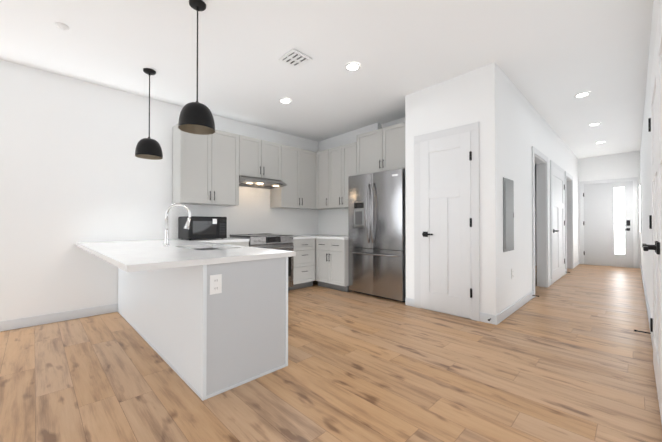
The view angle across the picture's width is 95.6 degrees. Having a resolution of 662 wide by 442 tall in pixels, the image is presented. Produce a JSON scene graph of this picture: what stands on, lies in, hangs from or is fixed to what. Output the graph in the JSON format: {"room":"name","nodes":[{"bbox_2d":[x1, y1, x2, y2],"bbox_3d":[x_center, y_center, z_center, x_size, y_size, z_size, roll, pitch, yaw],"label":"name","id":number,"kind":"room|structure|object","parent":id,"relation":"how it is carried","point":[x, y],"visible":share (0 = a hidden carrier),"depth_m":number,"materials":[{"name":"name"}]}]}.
{"room":"kitchen","nodes":[
{"label":"kitchen","id":0,"kind":"room"},
{"bbox_2d":[0,60,317,320],"bbox_3d":[-2.954,-0.436,3.495,7.730,3.100,0.140,1,-1,-45],"label":"wall","id":1,"kind":"structure","parent":0,"point":[74,169],"depth_m":3.41,"materials":[{"name":"paint"}]},
{"bbox_2d":[0,303,117,331],"bbox_3d":[-4.075,1.053,2.262,4.080,0.100,0.014,1,-1,-45],"label":"baseboard","id":2,"kind":"structure","parent":1,"relation":"attached to","point":[86,312],"depth_m":3.30,"materials":[{"name":"paint"}]},
{"bbox_2d":[172,124,238,205],"bbox_3d":[-1.774,-0.769,4.311,0.828,1.060,0.361,1,-1,-45],"label":"upper cabinet","id":3,"kind":"object","parent":1,"relation":"attached to","point":[205,169],"visible":0.96,"depth_m":4.15,"materials":[{"name":"paint"}]},
{"bbox_2d":[172,186,319,238],"bbox_3d":[-1.224,-0.210,5.099,2.728,0.940,0.008,1,-1,-45],"label":"backsplash","id":4,"kind":"structure","parent":1,"relation":"attached to","point":[252,212],"depth_m":5.06,"materials":[{"name":"tile"}]},
{"bbox_2d":[239,135,280,179],"bbox_3d":[-1.210,-0.989,4.873,0.758,0.610,0.361,1,-1,-45],"label":"upper cabinet","id":5,"kind":"object","parent":1,"relation":"attached to","point":[258,158],"visible":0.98,"depth_m":4.74,"materials":[{"name":"paint"}]},
{"bbox_2d":[239,176,286,188],"bbox_3d":[-1.156,-0.621,4.815,0.754,0.123,0.493,1,-1,-45],"label":"range hood","id":6,"kind":"object","parent":5,"relation":"attached to","point":[252,182],"visible":0.94,"depth_m":4.72,"materials":[{"name":"silver metal"}]},
{"bbox_2d":[270,144,326,209],"bbox_3d":[-0.535,-0.758,5.539,1.137,1.060,0.361,1,-1,-45],"label":"upper cabinet","id":7,"kind":"object","parent":1,"relation":"attached to","point":[298,173],"visible":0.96,"depth_m":5.27,"materials":[{"name":"paint"}]},
{"bbox_2d":[0,0,652,164],"bbox_3d":[0.108,-1.701,4.928,14.080,0.311,7.350,1,-1,-45],"label":"ceiling","id":8,"kind":"structure","parent":0,"point":[551,59],"depth_m":3.03,"materials":[{"name":"paint"}]},
{"bbox_2d":[55,22,69,30],"bbox_3d":[-2.290,-1.647,2.556,0.096,0.030,0.096,1,-1,-45],"label":"sprinkler","id":9,"kind":"object","parent":8,"relation":"attached to","point":[62,26],"visible":1,"depth_m":2.54,"materials":[{"name":"white plastic"}]},
{"bbox_2d":[135,68,162,159],"bbox_3d":[-1.990,-1.172,3.286,0.261,0.949,0.261,1,-1,-45],"label":"pendant light","id":10,"kind":"object","parent":8,"relation":"hanging from","point":[149,148],"visible":0.98,"depth_m":3.23,"materials":[{"name":"black metal"}]},
{"bbox_2d":[178,0,214,134],"bbox_3d":[-1.038,-1.199,2.330,0.261,0.984,0.261,1,-1,-45],"label":"pendant light","id":11,"kind":"object","parent":8,"relation":"hanging from","point":[196,117],"visible":1,"depth_m":2.28,"materials":[{"name":"black metal"}]},
{"bbox_2d":[279,98,291,103],"bbox_3d":[-0.626,-1.646,4.115,0.169,0.007,0.169,0,-1,0],"label":"recessed light","id":12,"kind":"object","parent":8,"relation":"in","point":[284,100],"depth_m":4.09,"materials":[{"name":"white plastic"}]},
{"bbox_2d":[278,49,311,67],"bbox_3d":[-0.368,-1.669,3.100,0.250,0.021,0.250,1,-1,-45],"label":"ceiling vent","id":13,"kind":"object","parent":8,"relation":"in","point":[295,58],"visible":1,"depth_m":3.08,"materials":[{"name":"white plastic"}]},
{"bbox_2d":[345,62,359,70],"bbox_3d":[0.236,-1.685,3.278,0.169,0.007,0.169,0,-1,0],"label":"recessed light","id":14,"kind":"object","parent":8,"relation":"in","point":[353,66],"depth_m":3.26,"materials":[{"name":"white plastic"}]},
{"bbox_2d":[574,92,589,97],"bbox_3d":[3.430,-1.720,4.093,0.169,0.007,0.169,0,-1,0],"label":"recessed light","id":15,"kind":"object","parent":8,"relation":"in","point":[583,94],"depth_m":4.07,"materials":[{"name":"white plastic"}]},
{"bbox_2d":[0,264,661,441],"bbox_3d":[0.108,1.187,4.902,14.080,0.120,7.350,1,-1,-45],"label":"floor","id":16,"kind":"structure","parent":0,"point":[567,357],"depth_m":2.08,"materials":[{"name":"brown wood"}]},
{"bbox_2d":[118,248,287,400],"bbox_3d":[-1.478,0.695,2.993,0.643,0.828,2.632,1,-1,-45],"label":"base cabinet","id":17,"kind":"object","parent":16,"relation":"on","point":[205,332],"visible":0.92,"depth_m":2.09,"materials":[{"name":"paint"}]},
{"bbox_2d":[144,239,183,241],"bbox_3d":[-2.115,0.268,3.754,0.330,0.036,0.660,1,-1,-45],"label":"countertop","id":18,"kind":"structure","parent":17,"relation":"on","point":[170,240],"depth_m":3.87,"materials":[{"name":"stone"}]},
{"bbox_2d":[76,239,295,271],"bbox_3d":[-1.593,0.260,2.881,1.102,0.036,2.635,1,-1,-45],"label":"countertop","id":19,"kind":"structure","parent":17,"relation":"on","point":[135,256],"depth_m":2.18,"materials":[{"name":"stone"}]},
{"bbox_2d":[163,203,190,245],"bbox_3d":[-1.528,0.034,2.966,0.227,0.416,0.169,1,-1,-45],"label":"faucet","id":20,"kind":"object","parent":19,"relation":"on","point":[186,226],"visible":1,"depth_m":2.93,"materials":[{"name":"silver metal"}]},
{"bbox_2d":[195,248,217,249],"bbox_3d":[-1.150,0.389,2.790,0.394,0.218,0.694,1,-1,-45],"label":"sink basin","id":21,"kind":"object","parent":19,"relation":"in","point":[207,249],"depth_m":3.11,"materials":[{"name":"silver metal"}]},
{"bbox_2d":[220,242,248,246],"bbox_3d":[-1.657,0.706,4.198,0.799,0.828,0.653,1,-1,-45],"label":"base cabinet","id":22,"kind":"object","parent":16,"relation":"on","point":[240,243],"visible":0.08,"depth_m":4.17,"materials":[{"name":"paint"}]},
{"bbox_2d":[204,238,248,241],"bbox_3d":[-1.641,0.273,4.239,0.724,0.036,0.638,1,-1,-45],"label":"countertop","id":23,"kind":"structure","parent":22,"relation":"on","point":[216,239],"depth_m":4.11,"materials":[{"name":"stone"}]},
{"bbox_2d":[178,216,226,239],"bbox_3d":[-1.787,0.097,4.188,0.520,0.312,0.392,1,-1,-45],"label":"microwave","id":24,"kind":"object","parent":23,"relation":"on","point":[201,227],"visible":1,"depth_m":4.03,"materials":[{"name":"black plastic"}]},
{"bbox_2d":[230,233,293,290],"bbox_3d":[-1.074,0.667,4.721,0.752,0.917,0.711,1,-1,-45],"label":"range","id":25,"kind":"object","parent":16,"relation":"on","point":[273,241],"visible":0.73,"depth_m":4.60,"materials":[{"name":"silver metal"}]},
{"bbox_2d":[289,238,314,290],"bbox_3d":[-0.652,0.715,5.193,0.500,0.828,0.653,1,-1,-45],"label":"base cabinet","id":26,"kind":"object","parent":16,"relation":"on","point":[304,265],"visible":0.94,"depth_m":4.99,"materials":[{"name":"paint"}]},
{"bbox_2d":[293,235,315,238],"bbox_3d":[-0.666,0.281,5.204,0.490,0.036,0.638,1,-1,-45],"label":"countertop","id":27,"kind":"structure","parent":26,"relation":"on","point":[294,236],"depth_m":5.08,"materials":[{"name":"stone"}]},
{"bbox_2d":[315,238,318,285],"bbox_3d":[-0.234,0.719,5.583,0.628,0.828,0.687,1,-1,-45],"label":"base cabinet","id":28,"kind":"object","parent":16,"relation":"on","point":[316,239],"depth_m":5.15,"materials":[{"name":"paint"}]},
{"bbox_2d":[319,239,351,291],"bbox_3d":[0.201,0.715,5.144,0.628,0.828,0.660,1,-1,-45],"label":"base cabinet","id":29,"kind":"object","parent":16,"relation":"on","point":[331,263],"depth_m":4.87,"materials":[{"name":"paint"}]},
{"bbox_2d":[316,234,347,239],"bbox_3d":[-0.029,0.283,5.368,0.645,0.036,1.302,1,-1,-45],"label":"countertop","id":30,"kind":"structure","parent":29,"relation":"on","point":[339,237],"depth_m":5.08,"materials":[{"name":"stone"}]},
{"bbox_2d":[348,169,405,301],"bbox_3d":[0.785,0.209,4.559,0.613,1.830,0.977,1,-1,-45],"label":"refrigerator","id":31,"kind":"object","parent":16,"relation":"on","point":[376,234],"visible":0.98,"depth_m":4.33,"materials":[{"name":"silver metal"}]},
{"bbox_2d":[405,62,528,314],"bbox_3d":[1.900,-0.430,4.137,1.450,3.100,1.100,1,-1,-45],"label":"wall block","id":32,"kind":"object","parent":16,"relation":"on","point":[491,99],"visible":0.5,"depth_m":3.55,"materials":[{"name":"paint"}]},
{"bbox_2d":[414,122,490,320],"bbox_3d":[1.388,0.004,3.553,0.091,2.220,0.928,1,-1,-45],"label":"pantry door","id":33,"kind":"structure","parent":32,"relation":"attached to","point":[446,226],"depth_m":3.58,"materials":[{"name":"paint"}]},
{"bbox_2d":[503,177,513,251],"bbox_3d":[2.104,-0.071,3.544,0.390,0.850,0.022,1,-1,-45],"label":"electrical panel","id":34,"kind":"object","parent":32,"relation":"attached to","point":[508,214],"visible":1,"depth_m":3.50,"materials":[{"name":"grey metal"}]},
{"bbox_2d":[511,269,513,278],"bbox_3d":[2.209,0.645,3.652,0.075,0.120,0.008,1,-1,-45],"label":"outlet","id":35,"kind":"object","parent":32,"relation":"attached to","point":[512,273],"visible":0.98,"depth_m":3.64,"materials":[{"name":"white plastic"}]},
{"bbox_2d":[492,291,533,324],"bbox_3d":[2.351,1.067,3.800,1.664,0.100,0.034,1,-1,-45],"label":"baseboard","id":36,"kind":"structure","parent":32,"relation":"attached to","point":[497,319],"depth_m":3.58,"materials":[{"name":"paint"}]},
{"bbox_2d":[318,117,404,235],"bbox_3d":[0.658,-0.419,5.327,0.260,3.100,2.340,1,-1,-45],"label":"wall","id":37,"kind":"structure","parent":0,"point":[342,139],"depth_m":5.47,"materials":[{"name":"paint"}]},
{"bbox_2d":[320,209,347,234],"bbox_3d":[0.208,0.020,5.584,0.008,0.490,1.272,1,-1,-45],"label":"backsplash","id":38,"kind":"structure","parent":37,"relation":"attached to","point":[334,222],"depth_m":5.72,"materials":[{"name":"tile"}]},
{"bbox_2d":[316,142,356,208],"bbox_3d":[0.182,-0.759,5.353,0.381,1.060,0.977,1,-1,-45],"label":"upper cabinet","id":39,"kind":"object","parent":37,"relation":"attached to","point":[336,167],"visible":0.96,"depth_m":5.26,"materials":[{"name":"paint"}]},
{"bbox_2d":[357,122,404,174],"bbox_3d":[0.888,-1.076,4.643,0.381,0.660,1.023,1,-1,-45],"label":"upper cabinet","id":40,"kind":"object","parent":37,"relation":"attached to","point":[381,150],"visible":0.77,"depth_m":4.54,"materials":[{"name":"paint"}]},
{"bbox_2d":[528,102,578,292],"bbox_3d":[4.739,-0.411,6.274,5.590,3.100,0.140,1,-1,-45],"label":"wall","id":41,"kind":"structure","parent":0,"point":[545,139],"depth_m":5.29,"materials":[{"name":"paint"}]},
{"bbox_2d":[532,146,548,297],"bbox_3d":[3.297,0.016,4.826,1.110,2.220,0.158,1,-1,-45],"label":"hall doorway","id":42,"kind":"structure","parent":41,"relation":"in","point":[542,205],"depth_m":5.12,"materials":[{"name":"paint"}]},
{"bbox_2d":[535,183,536,265],"bbox_3d":[5.373,0.081,7.630,0.097,2.120,0.860,1,-1,-45],"label":"hall door","id":43,"kind":"structure","parent":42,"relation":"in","point":[535,231],"depth_m":7.69,"materials":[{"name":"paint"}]},
{"bbox_2d":[550,160,564,284],"bbox_3d":[4.438,0.025,5.834,1.450,2.220,0.112,1,-1,-45],"label":"hall door","id":44,"kind":"structure","parent":41,"relation":"in","point":[557,226],"depth_m":5.75,"materials":[{"name":"paint"}]},
{"bbox_2d":[565,171,573,273],"bbox_3d":[5.414,0.035,6.924,1.130,2.220,0.158,1,-1,-45],"label":"hall doorway","id":45,"kind":"structure","parent":41,"relation":"in","point":[569,251],"depth_m":7.22,"materials":[{"name":"paint"}]},
{"bbox_2d":[535,150,640,267],"bbox_3d":[6.220,-0.389,8.649,0.140,3.100,3.770,1,-1,-45],"label":"wall","id":46,"kind":"structure","parent":0,"point":[618,165],"depth_m":7.63,"materials":[{"name":"paint"}]},
{"bbox_2d":[580,177,638,267],"bbox_3d":[7.049,0.044,7.649,0.082,2.215,1.093,1,-1,-45],"label":"front door","id":47,"kind":"structure","parent":46,"relation":"in","point":[608,222],"depth_m":7.63,"materials":[{"name":"paint"}]},
{"bbox_2d":[640,0,659,317],"bbox_3d":[2.695,-0.446,2.405,13.940,3.100,0.140,1,-1,-45],"label":"wall","id":48,"kind":"structure","parent":0,"point":[646,198],"depth_m":3.61,"materials":[{"name":"paint"}]},
{"bbox_2d":[639,183,640,233],"bbox_3d":[7.148,-0.285,6.930,0.540,1.140,0.020,1,-1,-45],"label":"window","id":49,"kind":"structure","parent":48,"relation":"in","point":[640,205],"depth_m":6.74,"materials":[{"name":"glass"}]},
{"bbox_2d":[640,264,652,347],"bbox_3d":[5.024,1.076,4.807,6.950,0.100,0.014,1,-1,-45],"label":"baseboard","id":50,"kind":"structure","parent":48,"relation":"attached to","point":[646,299],"depth_m":3.76,"materials":[{"name":"paint"}]},
{"bbox_2d":[642,0,661,422],"bbox_3d":[1.808,-0.013,1.683,2.030,2.220,0.084,1,-1,-45],"label":"closet doors","id":51,"kind":"structure","parent":48,"relation":"in","point":[655,130],"depth_m":1.78,"materials":[{"name":"paint"}]}
]}

